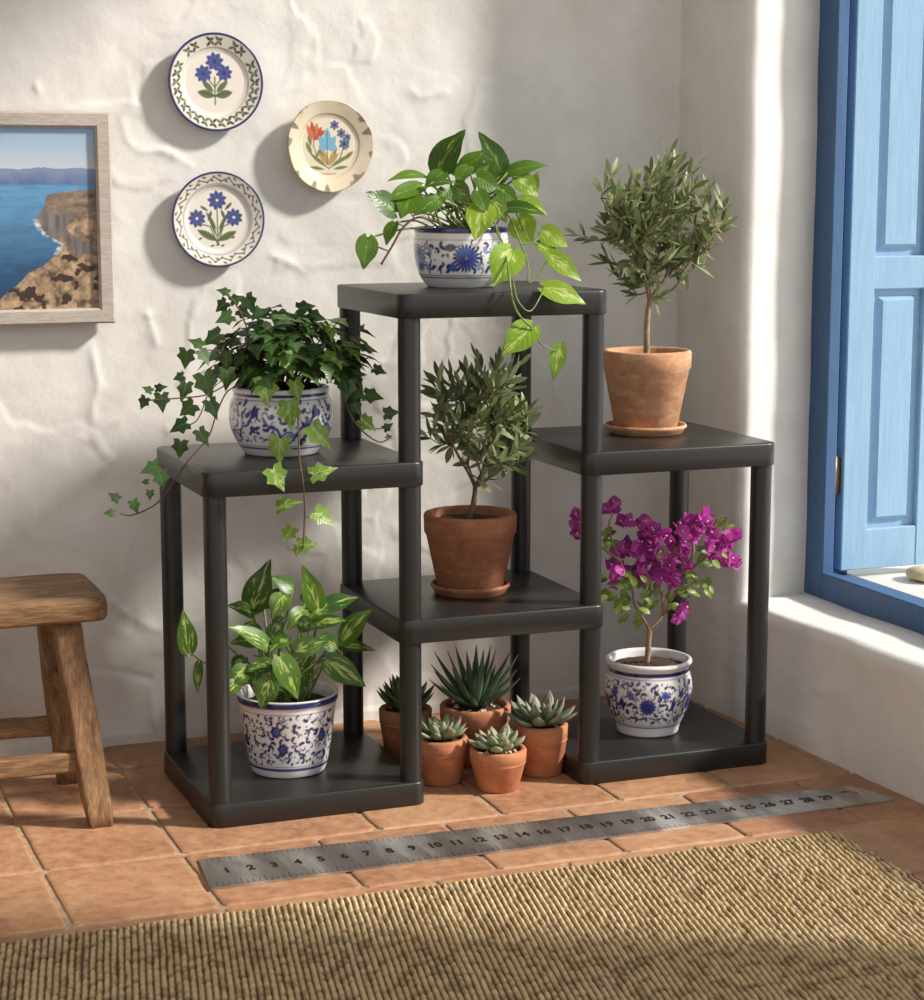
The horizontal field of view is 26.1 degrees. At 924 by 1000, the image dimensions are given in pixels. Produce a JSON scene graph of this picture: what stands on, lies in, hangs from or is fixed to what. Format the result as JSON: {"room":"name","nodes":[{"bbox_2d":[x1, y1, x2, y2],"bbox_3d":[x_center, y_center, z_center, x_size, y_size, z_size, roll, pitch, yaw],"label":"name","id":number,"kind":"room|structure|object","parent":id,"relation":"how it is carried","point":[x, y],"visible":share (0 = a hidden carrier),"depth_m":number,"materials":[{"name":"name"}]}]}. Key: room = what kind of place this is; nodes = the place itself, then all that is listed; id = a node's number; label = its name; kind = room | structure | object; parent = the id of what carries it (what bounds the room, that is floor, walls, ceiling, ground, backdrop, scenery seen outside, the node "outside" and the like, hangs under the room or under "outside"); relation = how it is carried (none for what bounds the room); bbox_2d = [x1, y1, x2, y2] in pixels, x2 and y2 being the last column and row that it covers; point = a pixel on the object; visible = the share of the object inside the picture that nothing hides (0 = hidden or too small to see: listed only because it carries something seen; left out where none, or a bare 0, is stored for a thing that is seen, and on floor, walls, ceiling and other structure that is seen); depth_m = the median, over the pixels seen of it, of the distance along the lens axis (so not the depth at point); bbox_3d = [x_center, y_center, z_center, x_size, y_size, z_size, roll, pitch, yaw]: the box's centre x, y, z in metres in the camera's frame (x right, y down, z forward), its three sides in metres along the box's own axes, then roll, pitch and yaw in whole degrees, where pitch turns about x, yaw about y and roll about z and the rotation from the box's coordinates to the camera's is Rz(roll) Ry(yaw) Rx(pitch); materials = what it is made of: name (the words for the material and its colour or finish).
{"room":"living room","nodes":[
{"label":"living room","id":0,"kind":"room"},
{"bbox_2d":[0,0,681,756],"bbox_3d":[-1.264,-0.841,3.146,3.700,2.740,0.013,-3,10,-21],"label":"wall","id":1,"kind":"structure","parent":0,"point":[569,87],"depth_m":3.60,"materials":[{"name":"paint"}]},
{"bbox_2d":[0,111,114,325],"bbox_3d":[-0.837,-0.472,3.349,0.500,0.359,0.022,-3,10,-21],"label":"picture frame","id":2,"kind":"object","parent":1,"relation":"attached to","point":[57,255],"visible":1,"depth_m":3.40,"materials":[{"name":"wood"}]},
{"bbox_2d":[168,32,262,130],"bbox_3d":[-0.430,-0.728,3.475,0.169,0.169,0.017,-3,10,-21],"label":"wall plate","id":3,"kind":"object","parent":1,"relation":"attached to","point":[215,80],"visible":1,"depth_m":3.48,"materials":[{"name":"ceramic"}]},
{"bbox_2d":[172,171,264,266],"bbox_3d":[-0.431,-0.494,3.512,0.167,0.167,0.017,-3,10,-21],"label":"wall plate","id":4,"kind":"object","parent":1,"relation":"attached to","point":[218,218],"visible":1,"depth_m":3.51,"materials":[{"name":"ceramic"}]},
{"bbox_2d":[287,100,372,192],"bbox_3d":[-0.237,-0.632,3.564,0.163,0.163,0.017,-4,10,-24],"label":"wall plate","id":5,"kind":"object","parent":1,"relation":"attached to","point":[330,143],"visible":1,"depth_m":3.56,"materials":[{"name":"ceramic"}]},
{"bbox_2d":[0,696,923,943],"bbox_3d":[-0.552,0.779,1.679,4.000,0.060,3.724,-3,10,-21],"label":"floor","id":6,"kind":"structure","parent":0,"point":[61,874],"depth_m":3.12,"materials":[{"name":"tile"}]},
{"bbox_2d":[0,573,112,828],"bbox_3d":[-0.754,0.324,3.188,0.351,0.364,0.283,-3,10,-21],"label":"wooden stool","id":7,"kind":"object","parent":6,"relation":"on","point":[57,604],"visible":1,"depth_m":3.13,"materials":[{"name":"brown wood"}]},
{"bbox_2d":[377,674,434,759],"bbox_3d":[-0.098,0.382,3.513,0.101,0.148,0.105,0,9,3],"label":"succulent","id":8,"kind":"object","parent":6,"relation":"on","point":[389,712],"visible":0.35,"depth_m":3.49,"materials":[{"name":"brown ceramic"}]},
{"bbox_2d":[379,703,431,759],"bbox_3d":[-0.100,0.410,3.518,0.094,0.092,0.094,-3,10,-21],"label":"pot","id":9,"kind":"object","parent":8,"relation":"on","point":[389,713],"depth_m":3.49,"materials":[{"name":"brown ceramic"}]},
{"bbox_2d":[422,713,467,786],"bbox_3d":[-0.039,0.421,3.373,0.099,0.114,0.101,-3,10,-21],"label":"succulent","id":10,"kind":"object","parent":6,"relation":"on","point":[444,742],"visible":0.95,"depth_m":3.34,"materials":[{"name":"orange ceramic"}]},
{"bbox_2d":[0,831,923,999],"bbox_3d":[0.015,0.612,2.510,1.509,0.008,0.733,-3,10,-21],"label":"jute rug","id":11,"kind":"object","parent":6,"relation":"on","point":[822,916],"visible":1,"depth_m":2.65,"materials":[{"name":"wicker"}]},
{"bbox_2d":[157,281,773,827],"bbox_3d":[0.011,0.054,3.401,1.002,0.832,0.345,-3,10,-21],"label":"plant stand","id":12,"kind":"object","parent":6,"relation":"on","point":[217,778],"visible":0.84,"depth_m":3.31,"materials":[{"name":"grey plastic"}]},
{"bbox_2d":[104,287,397,556],"bbox_3d":[-0.309,-0.133,3.191,0.329,0.410,0.427,6,11,32],"label":"ivy","id":13,"kind":"object","parent":12,"relation":"on","point":[270,415],"visible":1,"depth_m":3.19,"materials":[{"name":"plant"}]},
{"bbox_2d":[177,559,374,778],"bbox_3d":[-0.301,0.275,3.279,0.339,0.355,0.192,-3,10,-21],"label":"pothos","id":14,"kind":"object","parent":12,"relation":"on","point":[287,718],"visible":1,"depth_m":3.25,"materials":[{"name":"plant"}]},
{"bbox_2d":[157,437,422,497],"bbox_3d":[-0.287,-0.057,3.267,0.362,0.039,0.345,-3,10,-21],"label":"shelf","id":15,"kind":"object","parent":12,"relation":"attached to","point":[218,470],"depth_m":3.15,"materials":[{"name":"grey plastic"}]},
{"bbox_2d":[228,381,332,456],"bbox_3d":[-0.297,-0.132,3.268,0.171,0.110,0.171,-3,10,-21],"label":"pot","id":16,"kind":"object","parent":15,"relation":"on","point":[257,412],"depth_m":3.20,"materials":[{"name":"ceramic"}]},
{"bbox_2d":[164,731,423,827],"bbox_3d":[-0.287,0.463,3.350,0.362,0.039,0.345,-3,10,-21],"label":"shelf","id":17,"kind":"object","parent":12,"relation":"attached to","point":[359,774],"depth_m":3.24,"materials":[{"name":"grey plastic"}]},
{"bbox_2d":[236,679,338,778],"bbox_3d":[-0.289,0.382,3.313,0.169,0.134,0.169,-3,10,-21],"label":"pot","id":18,"kind":"object","parent":17,"relation":"on","point":[288,736],"depth_m":3.25,"materials":[{"name":"ceramic"}]},
{"bbox_2d":[355,129,584,380],"bbox_3d":[0.032,-0.406,3.276,0.363,0.403,0.255,2,9,12],"label":"pothos","id":19,"kind":"object","parent":12,"relation":"on","point":[470,252],"visible":1,"depth_m":3.26,"materials":[{"name":"plant"}]},
{"bbox_2d":[430,578,509,598],"bbox_3d":[0.014,0.149,3.425,0.137,0.018,0.137,-3,10,-21],"label":"saucer","id":20,"kind":"object","parent":12,"relation":"on","point":[446,592],"visible":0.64,"depth_m":3.37,"materials":[{"name":"brown ceramic"}]},
{"bbox_2d":[421,342,542,588],"bbox_3d":[0.034,-0.057,3.400,0.250,0.423,0.210,-3,10,-21],"label":"tree","id":21,"kind":"object","parent":20,"relation":"on","point":[470,546],"visible":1,"depth_m":3.36,"materials":[{"name":"green plant"}]},
{"bbox_2d":[340,569,602,643],"bbox_3d":[0.011,0.179,3.421,0.362,0.039,0.345,-3,10,-21],"label":"shelf","id":22,"kind":"object","parent":12,"relation":"attached to","point":[533,603],"depth_m":3.31,"materials":[{"name":"grey plastic"}]},
{"bbox_2d":[337,281,606,318],"bbox_3d":[0.011,-0.338,3.339,0.362,0.039,0.345,-3,10,-21],"label":"shelf","id":23,"kind":"object","parent":12,"relation":"attached to","point":[394,300],"depth_m":3.20,"materials":[{"name":"grey plastic"}]},
{"bbox_2d":[413,226,508,287],"bbox_3d":[-0.002,-0.407,3.333,0.159,0.100,0.159,-3,10,-21],"label":"pot","id":24,"kind":"object","parent":23,"relation":"on","point":[444,256],"depth_m":3.27,"materials":[{"name":"ceramic"}]},
{"bbox_2d":[508,701,766,784],"bbox_3d":[0.309,0.427,3.578,0.362,0.039,0.345,-3,10,-21],"label":"shelf","id":25,"kind":"object","parent":12,"relation":"attached to","point":[704,740],"depth_m":3.45,"materials":[{"name":"grey plastic"}]},
{"bbox_2d":[604,647,691,737],"bbox_3d":[0.331,0.344,3.548,0.157,0.134,0.157,-3,10,-21],"label":"pot","id":26,"kind":"object","parent":25,"relation":"on","point":[648,690],"depth_m":3.49,"materials":[{"name":"ceramic"}]},
{"bbox_2d":[515,421,773,475],"bbox_3d":[0.309,-0.093,3.495,0.362,0.039,0.345,-3,10,-21],"label":"shelf","id":27,"kind":"object","parent":12,"relation":"attached to","point":[699,447],"depth_m":3.37,"materials":[{"name":"grey plastic"}]},
{"bbox_2d":[605,420,686,436],"bbox_3d":[0.326,-0.128,3.531,0.145,0.017,0.145,-3,10,-21],"label":"saucer","id":28,"kind":"object","parent":12,"relation":"on","point":[616,430],"visible":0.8,"depth_m":3.47,"materials":[{"name":"ceramic"}]},
{"bbox_2d":[562,138,738,427],"bbox_3d":[0.334,-0.377,3.494,0.318,0.510,0.235,-3,10,-21],"label":"tree","id":29,"kind":"object","parent":28,"relation":"on","point":[646,384],"visible":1,"depth_m":3.46,"materials":[{"name":"green plant"}]},
{"bbox_2d":[568,495,742,737],"bbox_3d":[0.335,0.196,3.524,0.364,0.436,0.169,-3,10,-21],"label":"bougainvillea","id":30,"kind":"object","parent":12,"relation":"on","point":[648,689],"visible":0.99,"depth_m":3.49,"materials":[{"name":"plant"}]},
{"bbox_2d":[568,519,575,531],"bbox_3d":[0.194,0.043,3.452,0.027,0.025,0.021,3,9,16],"label":"flower","id":31,"kind":"object","parent":30,"relation":"on","point":[572,527],"depth_m":3.46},
{"bbox_2d":[569,506,579,521],"bbox_3d":[0.194,0.024,3.394,0.022,0.025,0.021,2,9,12],"label":"flower","id":32,"kind":"object","parent":30,"relation":"on","point":[575,513],"depth_m":3.40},
{"bbox_2d":[569,527,579,539],"bbox_3d":[0.198,0.058,3.439,0.025,0.024,0.027,-3,10,-21],"label":"flower","id":33,"kind":"object","parent":30,"relation":"on","point":[575,531],"depth_m":3.44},
{"bbox_2d":[571,519,579,529],"bbox_3d":[0.202,0.040,3.412,0.022,0.025,0.022,8,12,41],"label":"flower","id":34,"kind":"object","parent":30,"relation":"on","point":[576,524],"depth_m":3.42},
{"bbox_2d":[602,503,612,513],"bbox_3d":[0.248,0.015,3.439,0.024,0.021,0.024,-3,10,-21],"label":"flower","id":35,"kind":"object","parent":30,"relation":"on","point":[607,508],"depth_m":3.44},
{"bbox_2d":[605,558,617,569],"bbox_3d":[0.258,0.112,3.467,0.026,0.022,0.021,-3,10,-21],"label":"flower","id":36,"kind":"object","parent":30,"relation":"on","point":[610,564],"depth_m":3.47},
{"bbox_2d":[607,580,618,589],"bbox_3d":[0.267,0.148,3.493,0.023,0.024,0.022,7,11,36],"label":"flower","id":37,"kind":"object","parent":30,"relation":"on","point":[611,582],"depth_m":3.50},
{"bbox_2d":[609,571,619,581],"bbox_3d":[0.265,0.131,3.463,0.020,0.024,0.025,0,9,2],"label":"flower","id":38,"kind":"object","parent":30,"relation":"on","point":[613,575],"depth_m":3.46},
{"bbox_2d":[607,495,621,508],"bbox_3d":[0.263,0.004,3.419,0.025,0.025,0.028,-3,10,-21],"label":"flower","id":39,"kind":"object","parent":30,"relation":"on","point":[615,502],"depth_m":3.43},
{"bbox_2d":[609,546,620,558],"bbox_3d":[0.270,0.090,3.471,0.025,0.024,0.021,-3,10,-21],"label":"flower","id":40,"kind":"object","parent":30,"relation":"on","point":[614,551],"depth_m":3.46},
{"bbox_2d":[609,564,624,578],"bbox_3d":[0.270,0.124,3.440,0.024,0.028,0.026,-3,10,-21],"label":"flower","id":41,"kind":"object","parent":30,"relation":"on","point":[616,571],"depth_m":3.44,"materials":[{"name":"plant"}]},
{"bbox_2d":[612,506,621,513],"bbox_3d":[0.266,0.011,3.468,0.024,0.027,0.022,0,9,3],"label":"flower","id":42,"kind":"object","parent":30,"relation":"on","point":[614,511],"depth_m":3.46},
{"bbox_2d":[614,513,628,528],"bbox_3d":[0.274,0.036,3.424,0.023,0.027,0.021,5,10,28],"label":"flower","id":43,"kind":"object","parent":30,"relation":"on","point":[622,520],"depth_m":3.43,"materials":[{"name":"plant"}]},
{"bbox_2d":[615,541,629,553],"bbox_3d":[0.279,0.083,3.453,0.025,0.023,0.026,-3,10,-21],"label":"flower","id":44,"kind":"object","parent":30,"relation":"on","point":[621,547],"depth_m":3.46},
{"bbox_2d":[622,564,630,579],"bbox_3d":[0.288,0.127,3.500,0.023,0.027,0.024,3,9,16],"label":"flower","id":45,"kind":"object","parent":30,"relation":"on","point":[627,567],"depth_m":3.50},
{"bbox_2d":[621,534,631,543],"bbox_3d":[0.287,0.073,3.491,0.019,0.027,0.022,-6,11,-35],"label":"flower","id":46,"kind":"object","parent":30,"relation":"on","point":[626,539],"depth_m":3.49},
{"bbox_2d":[625,512,637,526],"bbox_3d":[0.290,0.034,3.434,0.024,0.025,0.022,-3,10,-21],"label":"flower","id":47,"kind":"object","parent":30,"relation":"on","point":[629,522],"depth_m":3.44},
{"bbox_2d":[629,540,640,552],"bbox_3d":[0.297,0.080,3.456,0.024,0.025,0.024,-3,10,-21],"label":"flower","id":48,"kind":"object","parent":30,"relation":"on","point":[635,547],"depth_m":3.45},
{"bbox_2d":[628,547,643,558],"bbox_3d":[0.301,0.090,3.459,0.028,0.022,0.020,-3,10,-21],"label":"flower","id":49,"kind":"object","parent":30,"relation":"on","point":[634,552],"depth_m":3.46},
{"bbox_2d":[635,518,646,530],"bbox_3d":[0.308,0.043,3.452,0.024,0.026,0.021,6,11,35],"label":"flower","id":50,"kind":"object","parent":30,"relation":"on","point":[641,523],"depth_m":3.44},
{"bbox_2d":[634,573,649,585],"bbox_3d":[0.313,0.136,3.468,0.030,0.031,0.028,-3,10,-21],"label":"leaf","id":51,"kind":"object","parent":30,"relation":"on","point":[644,578],"depth_m":3.46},
{"bbox_2d":[634,560,649,571],"bbox_3d":[0.314,0.116,3.480,0.029,0.021,0.025,-3,10,-21],"label":"flower","id":52,"kind":"object","parent":30,"relation":"on","point":[638,566],"depth_m":3.47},
{"bbox_2d":[637,529,649,540],"bbox_3d":[0.318,0.061,3.492,0.024,0.024,0.024,7,12,39],"label":"flower","id":53,"kind":"object","parent":30,"relation":"on","point":[642,534],"depth_m":3.50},
{"bbox_2d":[636,552,651,565],"bbox_3d":[0.322,0.106,3.523,0.023,0.031,0.025,-9,12,-43],"label":"flower","id":54,"kind":"object","parent":30,"relation":"on","point":[646,554],"depth_m":3.50,"materials":[{"name":"plant"}]},
{"bbox_2d":[637,563,651,575],"bbox_3d":[0.316,0.123,3.465,0.028,0.024,0.024,-3,10,-21],"label":"flower","id":55,"kind":"object","parent":30,"relation":"on","point":[641,571],"depth_m":3.46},
{"bbox_2d":[640,541,648,551],"bbox_3d":[0.320,0.080,3.508,0.026,0.027,0.021,4,10,26],"label":"flower","id":56,"kind":"object","parent":30,"relation":"on","point":[645,545],"depth_m":3.49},
{"bbox_2d":[637,514,652,526],"bbox_3d":[0.315,0.036,3.433,0.026,0.024,0.022,1,9,7],"label":"flower","id":57,"kind":"object","parent":30,"relation":"on","point":[644,520],"depth_m":3.44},
{"bbox_2d":[643,536,655,546],"bbox_3d":[0.327,0.072,3.487,0.024,0.023,0.024,0,9,2],"label":"flower","id":58,"kind":"object","parent":30,"relation":"on","point":[648,541],"depth_m":3.49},
{"bbox_2d":[646,568,654,580],"bbox_3d":[0.323,0.130,3.462,0.021,0.024,0.023,-3,10,-21],"label":"flower","id":59,"kind":"object","parent":30,"relation":"on","point":[650,574],"depth_m":3.46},
{"bbox_2d":[644,536,658,549],"bbox_3d":[0.330,0.076,3.492,0.022,0.024,0.023,-3,10,-21],"label":"flower","id":60,"kind":"object","parent":30,"relation":"on","point":[649,542],"depth_m":3.49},
{"bbox_2d":[645,550,657,563],"bbox_3d":[0.332,0.100,3.486,0.024,0.025,0.027,-3,10,-21],"label":"flower","id":61,"kind":"object","parent":30,"relation":"on","point":[649,557],"depth_m":3.49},
{"bbox_2d":[645,521,658,532],"bbox_3d":[0.330,0.048,3.449,0.025,0.028,0.023,1,9,5],"label":"flower","id":62,"kind":"object","parent":30,"relation":"on","point":[650,526],"depth_m":3.45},
{"bbox_2d":[648,523,661,536],"bbox_3d":[0.333,0.052,3.439,0.025,0.026,0.030,-3,10,-21],"label":"flower","id":63,"kind":"object","parent":30,"relation":"on","point":[654,529],"depth_m":3.45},
{"bbox_2d":[650,561,662,572],"bbox_3d":[0.343,0.118,3.495,0.023,0.024,0.021,-3,10,-21],"label":"flower","id":64,"kind":"object","parent":30,"relation":"on","point":[656,565],"depth_m":3.49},
{"bbox_2d":[653,545,668,559],"bbox_3d":[0.342,0.090,3.448,0.024,0.027,0.025,6,11,34],"label":"flower","id":65,"kind":"object","parent":30,"relation":"on","point":[661,552],"depth_m":3.45,"materials":[{"name":"plant"}]},
{"bbox_2d":[654,569,670,585],"bbox_3d":[0.347,0.135,3.464,0.030,0.030,0.023,-3,10,-21],"label":"flower","id":66,"kind":"object","parent":30,"relation":"on","point":[661,575],"depth_m":3.47,"materials":[{"name":"plant"}]},
{"bbox_2d":[659,528,671,541],"bbox_3d":[0.359,0.061,3.507,0.024,0.028,0.027,-2,9,-12],"label":"flower","id":67,"kind":"object","parent":30,"relation":"on","point":[665,535],"depth_m":3.51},
{"bbox_2d":[663,557,676,571],"bbox_3d":[0.361,0.113,3.473,0.023,0.026,0.022,-3,10,-21],"label":"flower","id":68,"kind":"object","parent":30,"relation":"on","point":[669,564],"depth_m":3.48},
{"bbox_2d":[664,535,676,546],"bbox_3d":[0.364,0.073,3.482,0.022,0.025,0.023,0,9,-2],"label":"flower","id":69,"kind":"object","parent":30,"relation":"on","point":[670,541],"depth_m":3.49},
{"bbox_2d":[666,545,674,557],"bbox_3d":[0.358,0.089,3.462,0.020,0.021,0.019,-1,9,-9],"label":"flower","id":70,"kind":"object","parent":30,"relation":"on","point":[670,551],"depth_m":3.46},
{"bbox_2d":[667,567,679,580],"bbox_3d":[0.366,0.129,3.486,0.028,0.026,0.020,-3,10,-21],"label":"flower","id":71,"kind":"object","parent":30,"relation":"on","point":[673,574],"depth_m":3.48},
{"bbox_2d":[668,578,681,588],"bbox_3d":[0.372,0.143,3.503,0.024,0.025,0.020,-7,11,-37],"label":"flower","id":72,"kind":"object","parent":30,"relation":"on","point":[673,582],"depth_m":3.50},
{"bbox_2d":[668,553,681,563],"bbox_3d":[0.371,0.102,3.478,0.023,0.020,0.023,-3,10,-21],"label":"flower","id":73,"kind":"object","parent":30,"relation":"on","point":[672,557],"depth_m":3.47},
{"bbox_2d":[670,614,681,624],"bbox_3d":[0.378,0.209,3.507,0.020,0.020,0.022,-7,11,-37],"label":"flower","id":74,"kind":"object","parent":30,"relation":"on","point":[677,618],"depth_m":3.50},
{"bbox_2d":[670,572,681,584],"bbox_3d":[0.372,0.136,3.480,0.021,0.024,0.021,-8,12,-41],"label":"flower","id":75,"kind":"object","parent":30,"relation":"on","point":[674,576],"depth_m":3.48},
{"bbox_2d":[672,544,681,558],"bbox_3d":[0.373,0.090,3.475,0.024,0.028,0.026,0,9,1],"label":"flower","id":76,"kind":"object","parent":30,"relation":"on","point":[676,551],"depth_m":3.47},
{"bbox_2d":[673,519,687,527],"bbox_3d":[0.387,0.046,3.532,0.025,0.021,0.022,3,9,17],"label":"flower","id":77,"kind":"object","parent":30,"relation":"on","point":[685,522],"depth_m":3.54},
{"bbox_2d":[675,605,686,620],"bbox_3d":[0.383,0.198,3.484,0.023,0.029,0.028,-3,10,-21],"label":"flower","id":78,"kind":"object","parent":30,"relation":"on","point":[679,610],"depth_m":3.49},
{"bbox_2d":[674,523,689,538],"bbox_3d":[0.382,0.053,3.461,0.028,0.028,0.022,2,9,9],"label":"flower","id":79,"kind":"object","parent":30,"relation":"on","point":[683,531],"depth_m":3.46,"materials":[{"name":"plant"}]},
{"bbox_2d":[677,545,690,555],"bbox_3d":[0.392,0.086,3.508,0.023,0.025,0.025,-8,12,-43],"label":"flower","id":80,"kind":"object","parent":30,"relation":"on","point":[684,550],"depth_m":3.51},
{"bbox_2d":[678,534,691,546],"bbox_3d":[0.390,0.071,3.474,0.025,0.026,0.026,-3,10,-21],"label":"flower","id":81,"kind":"object","parent":30,"relation":"on","point":[684,539],"depth_m":3.48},
{"bbox_2d":[679,600,690,614],"bbox_3d":[0.398,0.191,3.542,0.022,0.027,0.028,-3,10,-21],"label":"flower","id":82,"kind":"object","parent":30,"relation":"on","point":[685,604],"depth_m":3.55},
{"bbox_2d":[680,549,691,560],"bbox_3d":[0.394,0.095,3.530,0.022,0.027,0.025,5,10,29],"label":"flower","id":83,"kind":"object","parent":30,"relation":"on","point":[685,552],"depth_m":3.52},
{"bbox_2d":[681,556,692,570],"bbox_3d":[0.392,0.111,3.496,0.026,0.028,0.023,-3,10,-21],"label":"flower","id":84,"kind":"object","parent":30,"relation":"on","point":[686,566],"depth_m":3.50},
{"bbox_2d":[684,514,696,527],"bbox_3d":[0.404,0.038,3.532,0.019,0.028,0.026,-1,9,-8],"label":"flower","id":85,"kind":"object","parent":30,"relation":"on","point":[689,519],"depth_m":3.53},
{"bbox_2d":[690,514,702,525],"bbox_3d":[0.418,0.038,3.520,0.022,0.029,0.024,-8,12,-40],"label":"flower","id":86,"kind":"object","parent":30,"relation":"on","point":[695,519],"depth_m":3.52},
{"bbox_2d":[691,533,703,544],"bbox_3d":[0.412,0.067,3.509,0.020,0.024,0.020,6,11,35],"label":"flower","id":87,"kind":"object","parent":30,"relation":"on","point":[695,537],"depth_m":3.50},
{"bbox_2d":[691,525,704,536],"bbox_3d":[0.416,0.054,3.507,0.025,0.022,0.022,-3,10,-21],"label":"flower","id":88,"kind":"object","parent":30,"relation":"on","point":[696,531],"depth_m":3.50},
{"bbox_2d":[699,544,711,559],"bbox_3d":[0.437,0.094,3.566,0.025,0.029,0.029,-3,10,-21],"label":"flower","id":89,"kind":"object","parent":30,"relation":"on","point":[709,553],"depth_m":3.57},
{"bbox_2d":[701,505,715,516],"bbox_3d":[0.437,0.024,3.540,0.024,0.027,0.023,-9,12,-43],"label":"flower","id":90,"kind":"object","parent":30,"relation":"on","point":[706,511],"depth_m":3.54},
{"bbox_2d":[702,515,714,527],"bbox_3d":[0.432,0.038,3.505,0.024,0.025,0.024,2,9,12],"label":"flower","id":91,"kind":"object","parent":30,"relation":"on","point":[707,520],"depth_m":3.51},
{"bbox_2d":[706,539,717,551],"bbox_3d":[0.440,0.080,3.493,0.020,0.024,0.022,8,12,42],"label":"flower","id":92,"kind":"object","parent":30,"relation":"on","point":[712,544],"depth_m":3.49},
{"bbox_2d":[705,525,718,537],"bbox_3d":[0.437,0.055,3.479,0.022,0.024,0.020,3,9,16],"label":"flower","id":93,"kind":"object","parent":30,"relation":"on","point":[711,531],"depth_m":3.48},
{"bbox_2d":[705,537,720,549],"bbox_3d":[0.442,0.078,3.518,0.031,0.027,0.030,-3,10,-21],"label":"flower","id":94,"kind":"object","parent":30,"relation":"on","point":[712,543],"depth_m":3.51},
{"bbox_2d":[707,538,721,551],"bbox_3d":[0.444,0.078,3.517,0.026,0.024,0.024,-3,10,-21],"label":"flower","id":95,"kind":"object","parent":30,"relation":"on","point":[717,543],"depth_m":3.51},
{"bbox_2d":[709,552,720,563],"bbox_3d":[0.447,0.104,3.520,0.024,0.028,0.022,-3,10,-21],"label":"flower","id":96,"kind":"object","parent":30,"relation":"on","point":[714,556],"depth_m":3.52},
{"bbox_2d":[718,543,729,554],"bbox_3d":[0.463,0.090,3.542,0.023,0.025,0.023,4,10,25],"label":"flower","id":97,"kind":"object","parent":30,"relation":"on","point":[722,547],"depth_m":3.53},
{"bbox_2d":[720,555,732,567],"bbox_3d":[0.465,0.108,3.501,0.024,0.025,0.022,1,9,5],"label":"flower","id":98,"kind":"object","parent":30,"relation":"on","point":[725,560],"depth_m":3.51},
{"bbox_2d":[721,535,732,545],"bbox_3d":[0.469,0.068,3.515,0.023,0.027,0.025,-3,10,-21],"label":"flower","id":99,"kind":"object","parent":30,"relation":"on","point":[727,540],"depth_m":3.51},
{"bbox_2d":[724,530,739,541],"bbox_3d":[0.474,0.062,3.501,0.026,0.027,0.025,7,11,38],"label":"flower","id":100,"kind":"object","parent":30,"relation":"on","point":[733,535],"depth_m":3.50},
{"bbox_2d":[727,552,739,565],"bbox_3d":[0.475,0.103,3.509,0.022,0.026,0.022,6,11,32],"label":"flower","id":101,"kind":"object","parent":30,"relation":"on","point":[732,559],"depth_m":3.51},
{"bbox_2d":[730,527,742,539],"bbox_3d":[0.485,0.061,3.529,0.023,0.027,0.021,1,9,7],"label":"flower","id":102,"kind":"object","parent":30,"relation":"on","point":[737,531],"depth_m":3.53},
{"bbox_2d":[732,561,742,569],"bbox_3d":[0.488,0.114,3.575,0.022,0.024,0.022,-8,12,-42],"label":"flower","id":103,"kind":"object","parent":30,"relation":"on","point":[739,564],"depth_m":3.58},
{"bbox_2d":[429,644,519,766],"bbox_3d":[0.023,0.355,3.488,0.160,0.210,0.168,-3,10,-21],"label":"haworthia","id":104,"kind":"object","parent":6,"relation":"on","point":[475,696],"visible":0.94,"depth_m":3.46,"materials":[{"name":"green plant"}]},
{"bbox_2d":[440,698,510,766],"bbox_3d":[0.023,0.407,3.496,0.125,0.104,0.125,-3,10,-21],"label":"pot","id":105,"kind":"object","parent":104,"relation":"on","point":[482,714],"depth_m":3.45,"materials":[{"name":"orange ceramic"}]},
{"bbox_2d":[466,723,526,793],"bbox_3d":[0.060,0.432,3.337,0.096,0.105,0.096,-7,12,-39],"label":"succulent","id":106,"kind":"object","parent":6,"relation":"on","point":[498,760],"visible":1,"depth_m":3.31,"materials":[{"name":"orange ceramic"}]},
{"bbox_2d":[469,744,526,793],"bbox_3d":[0.060,0.449,3.340,0.096,0.071,0.096,-3,10,-21],"label":"pot","id":107,"kind":"object","parent":106,"relation":"on","point":[497,768],"depth_m":3.31,"materials":[{"name":"orange ceramic"}]},
{"bbox_2d":[503,690,576,777],"bbox_3d":[0.136,0.403,3.426,0.124,0.135,0.118,-3,10,-21],"label":"succulent","id":108,"kind":"object","parent":6,"relation":"on","point":[544,725],"visible":0.95,"depth_m":3.40,"materials":[{"name":"orange ceramic"}]},
{"bbox_2d":[514,722,567,777],"bbox_3d":[0.136,0.425,3.428,0.092,0.089,0.092,-3,10,-21],"label":"pot","id":109,"kind":"object","parent":108,"relation":"on","point":[544,742],"depth_m":3.39,"materials":[{"name":"orange ceramic"}]},
{"bbox_2d":[198,786,893,889],"bbox_3d":[0.153,0.516,3.126,1.153,0.003,0.128,-3,10,-21],"label":"ruler","id":110,"kind":"object","parent":6,"relation":"on","point":[303,862],"visible":1,"depth_m":3.08,"materials":[{"name":"metal"}]},
{"bbox_2d":[676,0,923,804],"bbox_3d":[1.159,-0.750,2.440,0.245,2.780,3.129,-4,10,-24],"label":"wall","id":111,"kind":"structure","parent":0,"point":[845,687],"depth_m":3.68,"materials":[{"name":"paint"}]},
{"bbox_2d":[804,0,923,634],"bbox_3d":[1.051,-0.811,3.026,0.276,2.223,1.504,-3,10,-21],"label":"window","id":112,"kind":"structure","parent":111,"relation":"in","point":[865,479],"depth_m":3.73,"materials":[{"name":"blue paint"}]},
{"bbox_2d":[834,0,923,570],"bbox_3d":[0.820,-0.904,3.691,0.222,2.088,0.030,-3,10,-21],"label":"shutter","id":113,"kind":"object","parent":112,"relation":"attached to","point":[879,515],"depth_m":3.75,"materials":[{"name":"blue paint"}]},
{"bbox_2d":[847,564,923,598],"bbox_3d":[1.050,0.268,3.570,0.505,0.156,2.600,-3,10,-21],"label":"windowsill","id":114,"kind":"structure","parent":111,"relation":"attached to","point":[895,577],"depth_m":3.81,"materials":[{"name":"paint"}]},
{"bbox_2d":[905,565,923,581],"bbox_3d":[0.891,0.139,3.790,0.091,0.029,0.088,-3,10,-21],"label":"rock","id":115,"kind":"object","parent":114,"relation":"on","point":[916,573],"visible":1,"depth_m":3.77,"materials":[{"name":"stone"}]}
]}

